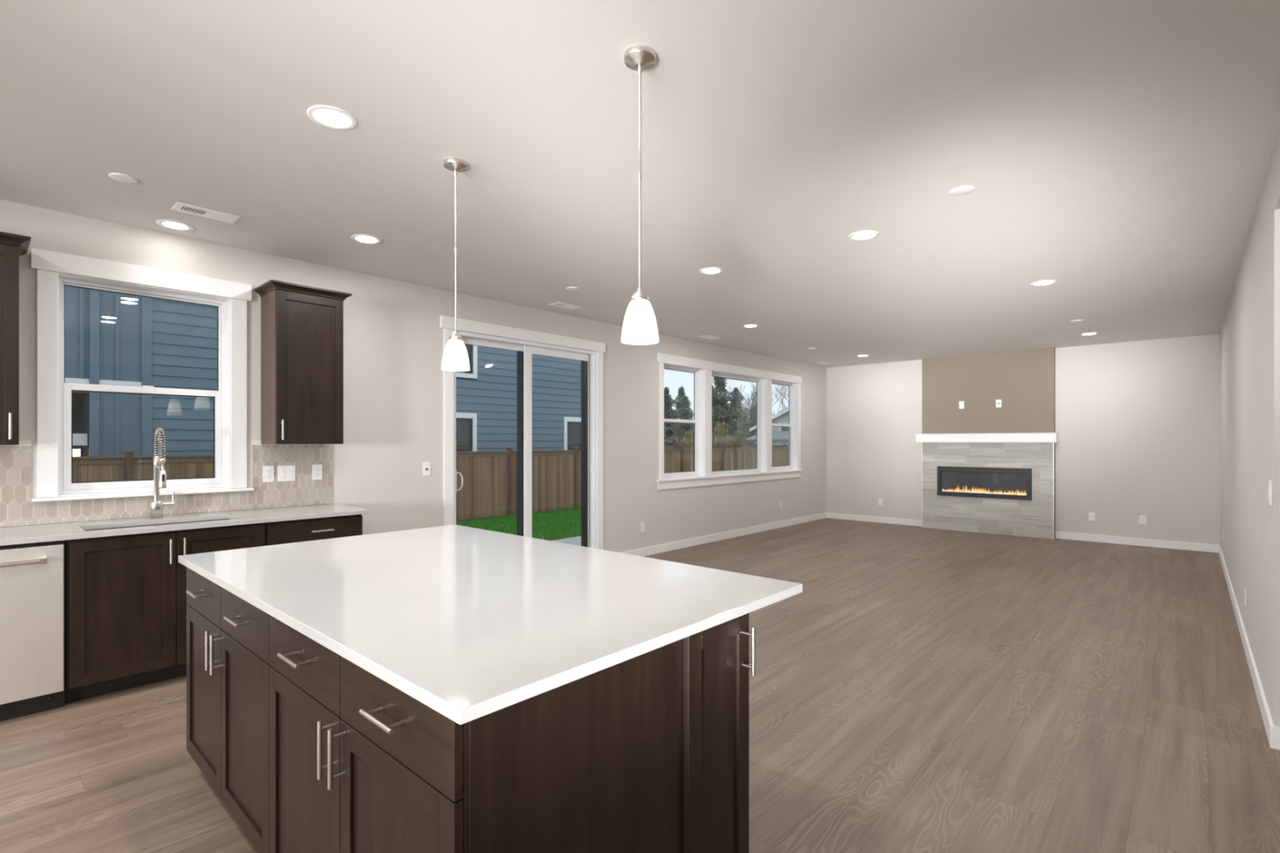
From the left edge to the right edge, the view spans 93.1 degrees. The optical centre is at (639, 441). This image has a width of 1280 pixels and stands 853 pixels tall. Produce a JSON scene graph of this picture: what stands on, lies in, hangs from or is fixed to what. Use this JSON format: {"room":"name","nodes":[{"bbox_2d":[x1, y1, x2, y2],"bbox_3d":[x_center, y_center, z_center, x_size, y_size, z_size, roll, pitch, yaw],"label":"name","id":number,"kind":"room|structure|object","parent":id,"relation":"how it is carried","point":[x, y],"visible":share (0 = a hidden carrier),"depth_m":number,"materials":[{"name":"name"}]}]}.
{"room":"open-plan kitchen","nodes":[
{"label":"open-plan kitchen","id":0,"kind":"room"},
{"bbox_2d":[0,199,826,552],"bbox_3d":[-2.529,0.018,4.646,0.160,2.740,17.795,0,0,42],"label":"wall","id":1,"kind":"structure","parent":0,"point":[393,335],"depth_m":5.14,"materials":[{"name":"beige paint"}]},
{"bbox_2d":[0,231,31,444],"bbox_3d":[-3.543,-0.534,3.130,0.369,1.100,0.550,0,0,42],"label":"upper cabinet","id":2,"kind":"object","parent":1,"relation":"attached to","point":[12,246],"visible":1,"depth_m":3.18,"materials":[{"name":"brown wood"}]},
{"bbox_2d":[31,248,253,502],"bbox_3d":[-3.154,-0.383,3.915,0.214,1.447,1.104,0,0,42],"label":"window","id":3,"kind":"structure","parent":1,"relation":"in","point":[54,395],"depth_m":3.83,"materials":[{"name":"white paint"}]},
{"bbox_2d":[0,440,333,527],"bbox_3d":[-3.319,0.232,3.648,0.007,0.487,2.814,0,0,42],"label":"tile backsplash","id":4,"kind":"structure","parent":1,"relation":"attached to","point":[16,506],"depth_m":4.00,"materials":[{"name":"tile"}]},
{"bbox_2d":[262,466,274,482],"bbox_3d":[-2.667,0.231,4.357,0.008,0.116,0.072,0,0,42],"label":"wall outlet","id":5,"kind":"object","parent":4,"relation":"attached to","point":[268,471],"visible":1,"depth_m":4.35,"materials":[{"name":"white plastic"}]},
{"bbox_2d":[266,469,271,479],"bbox_3d":[-2.665,0.231,4.355,0.002,0.066,0.034,0,0,42],"label":"receptacle","id":6,"kind":"object","parent":5,"relation":"attached to","point":[268,471],"depth_m":4.35,"materials":[{"name":"white plastic"}]},
{"bbox_2d":[277,465,295,481],"bbox_3d":[-2.588,0.231,4.443,0.009,0.116,0.118,0,0,42],"label":"light switch","id":7,"kind":"object","parent":4,"relation":"attached to","point":[285,473],"visible":1,"depth_m":4.44,"materials":[{"name":"white plastic"}]},
{"bbox_2d":[311,464,322,479],"bbox_3d":[-2.446,0.230,4.601,0.008,0.116,0.072,0,0,42],"label":"wall outlet","id":8,"kind":"object","parent":4,"relation":"attached to","point":[317,469],"visible":1,"depth_m":4.60,"materials":[{"name":"white plastic"}]},
{"bbox_2d":[315,467,319,476],"bbox_3d":[-2.444,0.230,4.599,0.002,0.066,0.034,0,0,42],"label":"receptacle","id":9,"kind":"object","parent":8,"relation":"attached to","point":[317,469],"depth_m":4.60,"materials":[{"name":"white plastic"}]},
{"bbox_2d":[253,279,351,444],"bbox_3d":[-2.421,-0.534,4.370,0.369,1.100,0.526,0,0,42],"label":"upper cabinet","id":10,"kind":"object","parent":1,"relation":"attached to","point":[302,326],"visible":1,"depth_m":4.25,"materials":[{"name":"brown wood"}]},
{"bbox_2d":[422,462,431,475],"bbox_3d":[-1.852,0.237,5.270,0.007,0.116,0.072,0,0,42],"label":"wall jack","id":11,"kind":"object","parent":1,"relation":"attached to","point":[426,466],"visible":1,"depth_m":5.27,"materials":[{"name":"white plastic"}]},
{"bbox_2d":[440,315,605,550],"bbox_3d":[-1.134,0.136,6.162,0.175,2.505,2.029,0,0,42],"label":"door","id":12,"kind":"structure","parent":1,"relation":"in","point":[592,362],"depth_m":6.14,"materials":[{"name":"white paint"}]},
{"bbox_2d":[640,522,644,532],"bbox_3d":[0.035,1.034,7.354,0.008,0.116,0.072,0,0,42],"label":"wall outlet","id":13,"kind":"object","parent":1,"relation":"attached to","point":[642,524],"visible":1,"depth_m":7.35,"materials":[{"name":"white plastic"}]},
{"bbox_2d":[622,512,826,556],"bbox_3d":[1.493,1.338,8.960,0.014,0.100,5.700,0,0,42],"label":"baseboard","id":14,"kind":"structure","parent":1,"relation":"attached to","point":[655,549],"depth_m":8.52,"materials":[{"name":"white paint"}]},
{"bbox_2d":[656,352,802,489],"bbox_3d":[1.429,-0.256,8.985,0.204,1.707,3.792,0,0,42],"label":"window","id":15,"kind":"structure","parent":1,"relation":"in","point":[764,386],"depth_m":8.72,"materials":[{"name":"white paint"}]},
{"bbox_2d":[0,0,1279,368],"bbox_3d":[0.293,-1.412,2.092,7.773,0.120,17.795,0,0,42],"label":"ceiling","id":16,"kind":"structure","parent":0,"point":[1115,153],"depth_m":2.79,"materials":[{"name":"paint"}]},
{"bbox_2d":[108,173,137,183],"bbox_3d":[-2.645,-1.349,3.108,0.117,0.006,0.117,0,0,42],"label":"sprinkler cover","id":17,"kind":"object","parent":16,"relation":"attached to","point":[117,176],"visible":1,"depth_m":3.10,"materials":[{"name":"white plastic"}]},
{"bbox_2d":[155,219,194,231],"bbox_3d":[-2.899,-1.350,3.786,0.188,0.004,0.188,0,0,42],"label":"recessed light","id":18,"kind":"object","parent":16,"relation":"in","point":[172,224],"visible":1,"depth_m":3.78,"materials":[{"name":"white"}]},
{"bbox_2d":[171,201,239,223],"bbox_3d":[-2.558,-1.349,3.578,0.156,0.006,0.304,0,0,42],"label":"ceiling vent","id":19,"kind":"object","parent":16,"relation":"in","point":[179,206],"visible":1,"depth_m":3.56,"materials":[{"name":"white plastic"}]},
{"bbox_2d":[306,105,357,129],"bbox_3d":[-1.282,-1.350,2.530,0.188,0.004,0.188,0,0,42],"label":"recessed light","id":20,"kind":"object","parent":16,"relation":"in","point":[330,117],"visible":1,"depth_m":2.52,"materials":[{"name":"white paint"}]},
{"bbox_2d":[351,234,382,244],"bbox_3d":[-1.823,-1.350,4.044,0.188,0.004,0.188,0,0,42],"label":"recessed light","id":21,"kind":"object","parent":16,"relation":"in","point":[363,238],"visible":1,"depth_m":4.03,"materials":[{"name":"white plastic"}]},
{"bbox_2d":[441,157,470,371],"bbox_3d":[-0.892,-0.851,2.939,0.133,1.002,0.133,0,0,42],"label":"pendant light","id":22,"kind":"object","parent":16,"relation":"hanging from","point":[455,358],"visible":1,"depth_m":2.91,"materials":[{"name":"white glass"}]},
{"bbox_2d":[548,302,582,310],"bbox_3d":[-0.739,-1.349,6.024,0.156,0.006,0.304,0,0,42],"label":"ceiling vent","id":23,"kind":"object","parent":16,"relation":"in","point":[560,304],"visible":1,"depth_m":6.00,"materials":[{"name":"white plastic"}]},
{"bbox_2d":[566,286,579,290],"bbox_3d":[-0.592,-1.349,5.347,0.117,0.006,0.117,0,0,42],"label":"sprinkler cover","id":24,"kind":"object","parent":16,"relation":"attached to","point":[571,288],"visible":1,"depth_m":5.33,"materials":[{"name":"white plastic"}]},
{"bbox_2d":[621,44,658,344],"bbox_3d":[0.000,-0.851,2.122,0.133,1.002,0.133,0,0,42],"label":"pendant light","id":25,"kind":"object","parent":16,"relation":"hanging from","point":[639,326],"visible":1,"depth_m":2.09,"materials":[{"name":"white glass"}]},
{"bbox_2d":[697,334,721,339],"bbox_3d":[0.901,-1.349,7.830,0.156,0.006,0.304,0,0,42],"label":"ceiling vent","id":26,"kind":"object","parent":16,"relation":"in","point":[710,337],"visible":1,"depth_m":7.83,"materials":[{"name":"white plastic"}]},
{"bbox_2d":[699,266,723,274],"bbox_3d":[0.563,-1.350,4.793,0.188,0.004,0.188,0,0,42],"label":"recessed light","id":27,"kind":"object","parent":16,"relation":"in","point":[713,270],"visible":1,"depth_m":4.78,"materials":[{"name":"white plastic"}]},
{"bbox_2d":[742,324,758,327],"bbox_3d":[1.288,-1.350,7.068,0.188,0.004,0.188,0,0,42],"label":"recessed light","id":28,"kind":"object","parent":16,"relation":"in","point":[748,325],"visible":1,"depth_m":7.06,"materials":[{"name":"white plastic"}]},
{"bbox_2d":[816,361,831,364],"bbox_3d":[3.135,-1.349,10.367,0.156,0.006,0.304,0,0,42],"label":"ceiling vent","id":29,"kind":"object","parent":16,"relation":"in","point":[820,362],"visible":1,"depth_m":10.33,"materials":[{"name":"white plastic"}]},
{"bbox_2d":[848,230,879,240],"bbox_3d":[1.463,-1.350,3.971,0.188,0.004,0.188,0,0,42],"label":"recessed light","id":30,"kind":"object","parent":16,"relation":"in","point":[865,234],"visible":1,"depth_m":3.96,"materials":[{"name":"white plastic"}]},
{"bbox_2d":[949,186,973,195],"bbox_3d":[1.729,-1.349,3.262,0.117,0.006,0.117,0,0,42],"label":"recessed light","id":31,"kind":"object","parent":16,"relation":"attached to","point":[962,190],"visible":1,"depth_m":3.25,"materials":[{"name":"white plastic"}]},
{"bbox_2d":[1030,280,1057,285],"bbox_3d":[3.430,-1.350,5.157,0.188,0.004,0.188,0,0,42],"label":"recessed light","id":32,"kind":"object","parent":16,"relation":"in","point":[1044,282],"visible":1,"depth_m":5.14,"materials":[{"name":"white"}]},
{"bbox_2d":[1071,319,1084,321],"bbox_3d":[4.873,-1.349,6.760,0.117,0.006,0.117,0,0,42],"label":"sprinkler cover","id":33,"kind":"object","parent":16,"relation":"attached to","point":[1079,320],"visible":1,"depth_m":6.73,"materials":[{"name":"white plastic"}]},
{"bbox_2d":[1080,332,1097,335],"bbox_3d":[5.614,-1.350,7.584,0.188,0.004,0.188,0,0,42],"label":"recessed light","id":34,"kind":"object","parent":16,"relation":"in","point":[1089,333],"visible":1,"depth_m":7.59,"materials":[{"name":"white plastic"}]},
{"bbox_2d":[0,518,1279,852],"bbox_3d":[0.293,1.448,2.092,7.773,0.120,17.795,0,0,42],"label":"floor","id":35,"kind":"structure","parent":0,"point":[922,690],"depth_m":2.98,"materials":[{"name":"brown wood"}]},
{"bbox_2d":[0,540,65,721],"bbox_3d":[-3.374,0.947,3.092,0.669,0.883,0.612,0,0,42],"label":"dishwasher","id":36,"kind":"object","parent":35,"relation":"on","point":[33,575],"visible":0.98,"depth_m":3.04,"materials":[{"name":"silver metal"}]},
{"bbox_2d":[64,522,265,703],"bbox_3d":[-2.867,0.947,3.666,0.651,0.883,0.912,0,0,42],"label":"base cabinet","id":37,"kind":"object","parent":35,"relation":"on","point":[126,603],"visible":0.62,"depth_m":3.33,"materials":[{"name":"brown wood"}]},
{"bbox_2d":[186,567,270,852],"bbox_3d":[-1.307,0.945,2.397,1.038,0.886,0.670,0,0,42],"label":"base cabinet","id":38,"kind":"object","parent":35,"relation":"on","point":[228,665],"visible":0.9,"depth_m":2.12,"materials":[{"name":"brown wood"}]},
{"bbox_2d":[177,524,802,724],"bbox_3d":[-0.690,0.488,2.277,2.165,0.028,1.285,0,0,42],"label":"countertop","id":39,"kind":"structure","parent":38,"relation":"on","point":[470,624],"depth_m":1.79,"materials":[{"name":"white stone"}]},
{"bbox_2d":[265,514,362,546],"bbox_3d":[-2.358,0.947,4.228,0.651,0.883,0.601,0,0,42],"label":"base cabinet","id":40,"kind":"object","parent":35,"relation":"on","point":[331,527],"visible":0.15,"depth_m":4.01,"materials":[{"name":"brown wood"}]},
{"bbox_2d":[269,614,683,852],"bbox_3d":[-0.509,0.945,1.718,1.052,0.886,0.735,0,0,42],"label":"base cabinet","id":41,"kind":"object","parent":35,"relation":"on","point":[358,764],"depth_m":1.39,"materials":[{"name":"brown wood"}]},
{"bbox_2d":[683,613,755,852],"bbox_3d":[-0.553,0.945,2.400,2.151,0.886,0.344,0,0,42],"label":"base cabinet","id":42,"kind":"object","parent":35,"relation":"on","point":[717,666],"visible":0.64,"depth_m":1.72,"materials":[{"name":"brown wood"}]},
{"bbox_3d":[-3.796,0.946,2.640,0.651,0.883,0.620,0,0,42],"label":"base cabinet","id":43,"kind":"object","parent":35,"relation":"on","visible":0},
{"bbox_2d":[0,503,369,546],"bbox_3d":[-3.079,0.490,3.433,0.629,0.028,2.818,0,0,42],"label":"countertop","id":44,"kind":"structure","parent":43,"relation":"on","point":[10,535],"depth_m":3.60,"materials":[{"name":"white stone"}]},
{"bbox_2d":[84,518,229,531],"bbox_3d":[-2.834,0.608,3.614,0.358,0.206,0.773,0,0,42],"label":"sink","id":45,"kind":"object","parent":44,"relation":"in","point":[226,518],"visible":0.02,"depth_m":3.71,"materials":[{"name":"metal"}]},
{"bbox_2d":[150,427,174,518],"bbox_3d":[-2.970,0.195,3.785,0.158,0.562,0.119,0,0,42],"label":"kitchen faucet","id":46,"kind":"object","parent":44,"relation":"on","point":[157,506],"visible":1,"depth_m":3.78,"materials":[{"name":"silver metal"}]},
{"bbox_2d":[922,346,1055,538],"bbox_3d":[5.281,0.018,9.295,1.785,2.740,0.120,0,0,42],"label":"wall","id":47,"kind":"structure","parent":0,"point":[1024,380],"depth_m":9.18,"materials":[{"name":"beige paint"}]},
{"bbox_2d":[959,400,964,408],"bbox_3d":[5.011,-0.575,9.453,0.072,0.116,0.008,0,0,42],"label":"wall outlet","id":48,"kind":"object","parent":47,"relation":"attached to","point":[961,403],"visible":1,"depth_m":9.45,"materials":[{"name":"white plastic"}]},
{"bbox_2d":[915,432,1059,442],"bbox_3d":[5.225,-0.060,9.233,1.891,0.137,0.285,0,0,42],"label":"mantel shelf","id":49,"kind":"object","parent":47,"relation":"attached to","point":[1016,437],"visible":1,"depth_m":9.05,"materials":[{"name":"white paint"}]},
{"bbox_2d":[921,442,1053,539],"bbox_3d":[5.236,0.699,9.245,1.785,1.379,0.014,0,0,42],"label":"fireplace surround","id":50,"kind":"object","parent":47,"relation":"attached to","point":[1034,518],"visible":1,"depth_m":9.18,"materials":[{"name":"grey stone"}]},
{"bbox_2d":[937,466,1031,500],"bbox_3d":[5.218,0.620,9.246,1.280,0.463,0.034,0,0,42],"label":"electric fireplace","id":51,"kind":"object","parent":50,"relation":"attached to","point":[1008,483],"visible":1,"depth_m":9.22,"materials":[{"name":"black glass"}]},
{"bbox_2d":[995,399,1001,407],"bbox_3d":[5.387,-0.577,9.113,0.072,0.116,0.007,0,0,42],"label":"wall jack","id":52,"kind":"object","parent":47,"relation":"attached to","point":[998,402],"visible":1,"depth_m":9.11,"materials":[{"name":"white plastic"}]},
{"bbox_2d":[826,333,1220,545],"bbox_3d":[6.273,0.018,8.579,7.613,2.740,0.150,0,0,42],"label":"wall","id":53,"kind":"structure","parent":0,"point":[1138,423],"depth_m":8.36,"materials":[{"name":"beige paint"}]},
{"bbox_2d":[878,498,882,506],"bbox_3d":[4.128,1.037,10.414,0.072,0.116,0.008,0,0,42],"label":"wall outlet","id":54,"kind":"object","parent":53,"relation":"attached to","point":[880,500],"visible":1,"depth_m":10.41,"materials":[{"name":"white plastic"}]},
{"bbox_2d":[826,512,1218,552],"bbox_3d":[5.323,1.338,9.328,5.171,0.100,0.014,0,0,42],"label":"baseboard","id":55,"kind":"structure","parent":53,"relation":"attached to","point":[1059,535],"depth_m":8.37,"materials":[{"name":"white paint"}]},
{"bbox_2d":[1088,511,1094,520],"bbox_3d":[6.294,1.040,8.453,0.072,0.116,0.009,0,0,42],"label":"cable plate","id":56,"kind":"object","parent":53,"relation":"attached to","point":[1091,515],"visible":1,"depth_m":8.45,"materials":[{"name":"white plastic"}]},
{"bbox_2d":[1139,515,1146,524],"bbox_3d":[6.700,1.038,8.086,0.072,0.116,0.008,0,0,42],"label":"wall outlet","id":57,"kind":"object","parent":53,"relation":"attached to","point":[1142,518],"visible":1,"depth_m":8.09,"materials":[{"name":"white plastic"}]},
{"bbox_2d":[1220,124,1279,727],"bbox_3d":[1.429,0.018,1.063,0.120,2.740,17.495,0,0,42],"label":"wall","id":58,"kind":"structure","parent":0,"point":[1250,333],"depth_m":3.47,"materials":[{"name":"beige paint"}]},
{"bbox_2d":[1244,587,1246,606],"bbox_3d":[4.108,1.053,4.118,0.008,0.116,0.072,0,0,42],"label":"wall outlet","id":59,"kind":"object","parent":58,"relation":"attached to","point":[1245,589],"visible":1,"depth_m":4.09,"materials":[{"name":"white plastic"}]},
{"bbox_2d":[1218,545,1279,750],"bbox_3d":[5.096,1.338,5.124,0.134,0.100,6.525,0,0,42],"label":"baseboard","id":60,"kind":"structure","parent":58,"relation":"attached to","point":[1273,732],"depth_m":3.42,"materials":[{"name":"white paint"}]},
{"bbox_2d":[1268,480,1271,505],"bbox_3d":[2.963,0.238,2.854,0.009,0.116,0.072,0,0,42],"label":"light switch","id":61,"kind":"object","parent":58,"relation":"attached to","point":[1269,481],"visible":1,"depth_m":2.84,"materials":[{"name":"white plastic"}]},
{"label":"outside","id":62,"kind":"structure","parent":0,"visible":0},
{"bbox_2d":[456,506,581,540],"bbox_3d":[-7.353,1.838,40.376,54.907,0.200,100.000,0,0,42],"label":"ground","id":63,"kind":"structure","parent":62,"point":[580,507],"depth_m":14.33,"materials":[{"name":"green plant"}]},
{"bbox_2d":[65,285,581,456],"bbox_3d":[-9.265,-2.962,15.805,9.050,9.300,19.000,0,0,42],"label":"house","id":64,"kind":"structure","parent":63,"relation":"on","point":[112,339],"depth_m":10.91,"materials":[{"name":"blue"}]},
{"bbox_2d":[72,444,788,519],"bbox_3d":[-1.178,0.908,15.836,0.124,1.560,33.808,0,0,42],"label":"wooden fence","id":65,"kind":"object","parent":63,"relation":"on","point":[489,488],"visible":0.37,"depth_m":13.67,"materials":[{"name":"brown wood"}]},
{"bbox_2d":[550,536,581,546],"bbox_3d":[-0.244,1.683,9.325,2.722,0.110,10.500,0,0,42],"label":"patio slab","id":66,"kind":"object","parent":63,"relation":"on","point":[576,540],"visible":0.07,"depth_m":9.99,"materials":[{"name":"concrete"}]},
{"bbox_2d":[663,386,679,444],"bbox_3d":[2.527,-1.590,57.102,4.498,7.107,4.532,0,0,42],"label":"evergreen tree","id":67,"kind":"object","parent":63,"relation":"on","point":[668,433],"visible":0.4,"depth_m":56.62,"materials":[{"name":"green plant"}]},
{"bbox_2d":[670,416,686,444],"bbox_3d":[3.282,-0.289,52.957,1.424,4.079,2.296,0,0,-4],"label":"bare tree","id":68,"kind":"object","parent":63,"relation":"on","point":[673,426],"visible":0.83,"depth_m":52.68,"materials":[{"name":"grey plant"}]},
{"bbox_2d":[670,386,693,439],"bbox_3d":[4.428,-1.919,65.344,5.240,7.860,5.435,0,0,42],"label":"evergreen tree","id":69,"kind":"object","parent":63,"relation":"on","point":[681,392],"visible":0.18,"depth_m":65.16,"materials":[{"name":"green plant"}]},
{"bbox_2d":[672,395,693,444],"bbox_3d":[4.127,-1.109,54.818,3.600,6.154,3.436,0,0,42],"label":"evergreen tree","id":70,"kind":"object","parent":63,"relation":"on","point":[686,411],"visible":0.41,"depth_m":54.50,"materials":[{"name":"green plant"}]},
{"bbox_2d":[680,431,693,444],"bbox_3d":[4.021,0.400,50.566,1.648,2.690,1.614,0,0,-20],"label":"shrub","id":71,"kind":"object","parent":63,"relation":"on","point":[691,433],"visible":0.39,"depth_m":50.40,"materials":[{"name":"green plant"}]},
{"bbox_2d":[711,421,730,444],"bbox_3d":[6.443,0.044,48.443,2.074,3.402,1.987,0,0,42],"label":"shrub","id":72,"kind":"object","parent":63,"relation":"on","point":[719,434],"visible":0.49,"depth_m":48.20,"materials":[{"name":"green plant"}]},
{"bbox_2d":[663,443,786,448],"bbox_3d":[2.479,0.893,35.523,31.908,1.590,0.124,0,0,42],"label":"wooden fence","id":73,"kind":"object","parent":63,"relation":"on","point":[665,446],"visible":0.14,"depth_m":33.69,"materials":[{"name":"brown wood"}]},
{"bbox_2d":[711,377,740,444],"bbox_3d":[7.161,-2.016,53.622,6.181,8.840,6.391,0,0,42],"label":"evergreen tree","id":74,"kind":"object","parent":63,"relation":"on","point":[720,384],"visible":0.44,"depth_m":53.21,"materials":[{"name":"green plant"}]},
{"bbox_2d":[728,434,743,444],"bbox_3d":[7.359,0.554,46.746,1.469,2.382,1.398,0,0,-10],"label":"shrub","id":75,"kind":"object","parent":63,"relation":"on","point":[735,440],"visible":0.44,"depth_m":46.61,"materials":[{"name":"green plant"}]},
{"bbox_2d":[724,386,749,444],"bbox_3d":[9.322,-1.442,58.117,5.382,7.604,5.228,0,0,42],"label":"evergreen tree","id":76,"kind":"object","parent":63,"relation":"on","point":[735,389],"visible":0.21,"depth_m":57.83,"materials":[{"name":"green plant"}]},
{"bbox_2d":[731,408,749,444],"bbox_3d":[8.920,-0.392,51.324,3.241,4.848,3.340,0,0,42],"label":"evergreen tree","id":77,"kind":"object","parent":63,"relation":"on","point":[741,428],"visible":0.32,"depth_m":51.10,"materials":[{"name":"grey plant"}]},
{"bbox_2d":[741,404,756,444],"bbox_3d":[9.221,-0.564,49.374,2.697,5.077,2.771,0,0,42],"label":"evergreen tree","id":78,"kind":"object","parent":63,"relation":"on","point":[752,422],"visible":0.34,"depth_m":49.14,"materials":[{"name":"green plant"}]},
{"bbox_2d":[742,392,755,414],"bbox_3d":[13.205,-2.064,70.847,2.611,7.627,4.251,0,0,-12],"label":"bare tree","id":79,"kind":"object","parent":63,"relation":"on","point":[755,393],"visible":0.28,"depth_m":70.52,"materials":[{"name":"grey plant"}]},
{"bbox_2d":[745,382,756,411],"bbox_3d":[11.617,-2.518,61.045,3.172,8.522,6.520,0,0,12],"label":"bare tree","id":80,"kind":"object","parent":63,"relation":"on","point":[750,383],"visible":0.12,"depth_m":61.64,"materials":[{"name":"grey plant"}]},
{"bbox_2d":[728,383,781,414],"bbox_3d":[9.972,-1.798,53.835,4.831,7.083,4.014,0,0,11],"label":"bare tree","id":81,"kind":"object","parent":63,"relation":"on","point":[754,393],"visible":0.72,"depth_m":53.13,"materials":[{"name":"grey plant"}]},
{"bbox_2d":[746,408,788,444],"bbox_3d":[14.352,-0.587,48.043,12.000,4.550,14.100,0,0,42],"label":"house","id":82,"kind":"structure","parent":63,"relation":"on","point":[780,434],"depth_m":44.22,"materials":[{"name":"grey"}]},
{"bbox_2d":[753,386,788,416],"bbox_3d":[15.464,-2.527,64.567,5.840,8.556,4.618,0,0,-15],"label":"bare tree","id":83,"kind":"object","parent":63,"relation":"on","point":[785,388],"visible":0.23,"depth_m":64.25,"materials":[{"name":"grey plant"}]},
{"bbox_2d":[773,384,788,409],"bbox_3d":[16.588,-2.617,63.150,3.579,8.726,5.198,0,0,-38],"label":"bare tree","id":84,"kind":"object","parent":63,"relation":"on","point":[776,390],"visible":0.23,"depth_m":64.13,"materials":[{"name":"grey plant"}]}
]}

